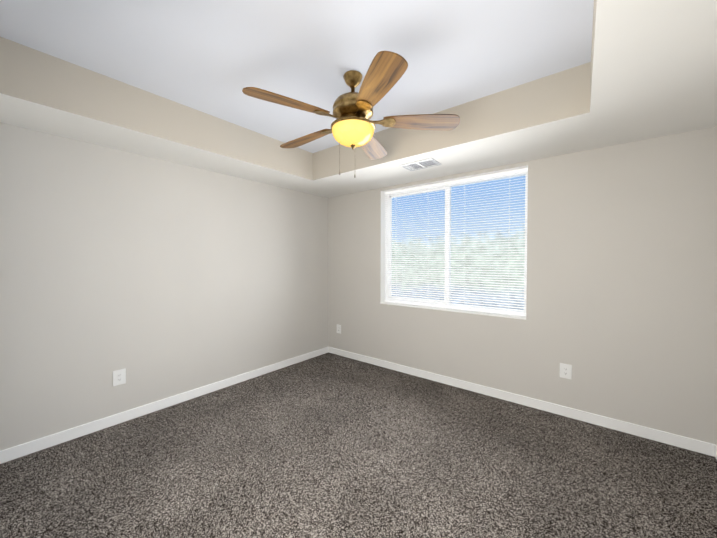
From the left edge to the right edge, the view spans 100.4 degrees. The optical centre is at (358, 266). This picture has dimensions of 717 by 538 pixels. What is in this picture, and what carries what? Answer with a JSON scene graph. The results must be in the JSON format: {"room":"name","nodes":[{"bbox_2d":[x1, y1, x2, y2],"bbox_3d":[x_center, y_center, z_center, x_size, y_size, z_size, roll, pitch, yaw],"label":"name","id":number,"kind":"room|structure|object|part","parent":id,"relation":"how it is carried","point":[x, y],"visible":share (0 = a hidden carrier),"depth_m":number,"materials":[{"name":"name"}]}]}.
{"room":"empty bedroom","nodes":[
{"label":"empty bedroom","id":0,"kind":"room"},
{"bbox_2d":[0,122,327,450],"bbox_3d":[-1.870,-0.042,3.108,0.150,2.870,4.550,1,2,39],"label":"wall","id":1,"kind":"structure","parent":0,"point":[158,279],"depth_m":2.75,"materials":[{"name":"paint"}]},
{"bbox_2d":[113,369,125,385],"bbox_3d":[-2.138,0.991,2.671,0.009,0.135,0.092,1,2,39],"label":"electrical outlet","id":2,"kind":"object","parent":1,"relation":"attached to","point":[119,377],"visible":1,"depth_m":2.67,"materials":[{"name":"white plastic"}]},
{"bbox_2d":[0,346,328,463],"bbox_3d":[-1.571,1.342,3.378,0.013,0.092,3.500,1,2,39],"label":"baseboard","id":3,"kind":"structure","parent":1,"relation":"attached to","point":[21,450],"depth_m":2.75,"materials":[{"name":"white wood"}]},
{"bbox_2d":[0,0,593,152],"bbox_3d":[-0.243,-1.399,1.768,4.330,0.100,4.550,1,2,39],"label":"ceiling","id":4,"kind":"structure","parent":0,"point":[214,58],"depth_m":1.83,"materials":[{"name":"paint"}]},
{"bbox_2d":[242,51,459,177],"bbox_3d":[-0.086,-1.007,2.162,1.398,0.700,1.446,1,2,39],"label":"fan","id":5,"kind":"object","parent":4,"relation":"hanging from","point":[353,125],"visible":1,"depth_m":2.02,"materials":[{"name":"brown wood"}]},
{"bbox_3d":[-0.436,-1.019,1.853,0.540,0.007,0.172,-3,15,-35],"label":"blade","id":6,"kind":"part","parent":5,"relation":"part of","materials":[{"name":"brown wood"}]},
{"bbox_3d":[-0.427,-1.031,2.423,0.540,0.007,0.172,-1,12,37],"label":"blade","id":7,"kind":"part","parent":5,"relation":"part of","materials":[{"name":"brown wood"}]},
{"bbox_3d":[-0.188,-1.027,2.245,0.235,0.010,0.100,-1,12,37],"label":"arm","id":8,"kind":"part","parent":5,"relation":"part of"},
{"bbox_3d":[-0.193,-1.022,2.025,0.235,0.010,0.100,-3,15,-35],"label":"arm","id":9,"kind":"part","parent":5,"relation":"part of"},
{"bbox_3d":[-0.039,-1.130,2.129,0.288,0.152,0.288,1,2,39],"label":"motor","id":10,"kind":"part","parent":5,"relation":"part of","materials":[{"name":"gold metal"}]},
{"bbox_3d":[-0.039,-0.924,2.134,0.300,0.116,0.300,1,2,39],"label":"lamp shade","id":11,"kind":"part","parent":5,"relation":"part of","materials":[{"name":"yellow glass"}]},
{"bbox_3d":[0.014,-1.021,1.952,0.100,0.010,0.235,12,-1,-17],"label":"arm","id":12,"kind":"part","parent":5,"relation":"part of"},
{"bbox_3d":[0.118,-1.035,2.590,0.172,0.007,0.540,-12,-4,19],"label":"blade","id":13,"kind":"part","parent":5,"relation":"part of","materials":[{"name":"brown wood"}]},
{"bbox_3d":[0.103,-1.015,1.668,0.172,0.007,0.540,12,-1,-17],"label":"blade","id":14,"kind":"part","parent":5,"relation":"part of","materials":[{"name":"brown wood"}]},
{"bbox_3d":[0.148,-1.025,2.127,0.235,0.010,0.100,2,-11,1],"label":"arm","id":15,"kind":"part","parent":5,"relation":"part of"},
{"bbox_3d":[0.446,-1.025,2.123,0.540,0.007,0.172,2,-11,1],"label":"blade","id":16,"kind":"part","parent":5,"relation":"part of","materials":[{"name":"brown wood"}]},
{"bbox_2d":[0,352,716,537],"bbox_3d":[-0.243,1.471,1.828,4.330,0.100,4.550,1,2,39],"label":"floor","id":17,"kind":"structure","parent":0,"point":[328,445],"depth_m":2.05,"materials":[{"name":"carpet"}]},
{"bbox_2d":[0,37,716,197],"bbox_3d":[-0.007,-1.190,2.064,4.030,0.330,3.500,1,2,39],"label":"ceiling","id":18,"kind":"structure","parent":0,"point":[552,115],"depth_m":2.37,"materials":[{"name":"paint"}]},
{"bbox_2d":[400,158,440,170],"bbox_3d":[0.636,-1.042,3.064,0.356,0.008,0.241,1,2,39],"label":"ceiling vent","id":19,"kind":"object","parent":18,"relation":"in","point":[422,164],"visible":1,"depth_m":3.05,"materials":[{"name":"white metal"}]},
{"bbox_2d":[328,127,716,444],"bbox_3d":[1.166,-0.051,3.544,4.030,2.870,0.240,1,2,39],"label":"wall","id":20,"kind":"structure","parent":0,"point":[621,309],"depth_m":2.65,"materials":[{"name":"paint"}]},
{"bbox_2d":[337,324,340,333],"bbox_3d":[-0.304,0.958,4.590,0.092,0.135,0.009,1,2,39],"label":"electrical outlet","id":21,"kind":"object","parent":20,"relation":"attached to","point":[338,328],"visible":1,"depth_m":4.59,"materials":[{"name":"white plastic"}]},
{"bbox_2d":[380,165,527,319],"bbox_3d":[1.051,-0.249,3.605,1.770,1.537,0.204,1,2,39],"label":"window","id":22,"kind":"structure","parent":20,"relation":"in","point":[407,193],"depth_m":3.65,"materials":[{"name":"white plastic"}]},
{"bbox_2d":[385,168,527,315],"bbox_3d":[1.047,-0.258,3.600,1.754,1.514,0.044,1,2,39],"label":"window blinds","id":23,"kind":"object","parent":22,"relation":"attached to","point":[464,194],"visible":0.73,"depth_m":3.50,"materials":[{"name":"white plastic"}]},
{"bbox_2d":[328,347,714,456],"bbox_3d":[1.087,1.340,3.475,4.004,0.092,0.013,1,2,39],"label":"baseboard","id":24,"kind":"structure","parent":20,"relation":"attached to","point":[699,446],"depth_m":2.84,"materials":[{"name":"white wood"}]},
{"bbox_2d":[560,363,571,378],"bbox_3d":[1.933,0.976,2.788,0.092,0.135,0.009,1,2,39],"label":"electrical outlet","id":25,"kind":"object","parent":20,"relation":"attached to","point":[566,371],"visible":1,"depth_m":2.78,"materials":[{"name":"white plastic"}]},
{"bbox_2d":[590,0,716,111],"bbox_3d":[1.432,-1.173,1.244,0.760,0.330,1.270,1,2,39],"label":"ceiling soffit","id":26,"kind":"structure","parent":0,"point":[642,49],"depth_m":1.39,"materials":[{"name":"paint"}]},
{"label":"outside","id":27,"kind":"structure","parent":0,"visible":0},
{"bbox_2d":[392,175,525,309],"bbox_3d":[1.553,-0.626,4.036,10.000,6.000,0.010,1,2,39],"label":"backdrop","id":28,"kind":"structure","parent":27,"point":[407,244],"depth_m":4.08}
]}

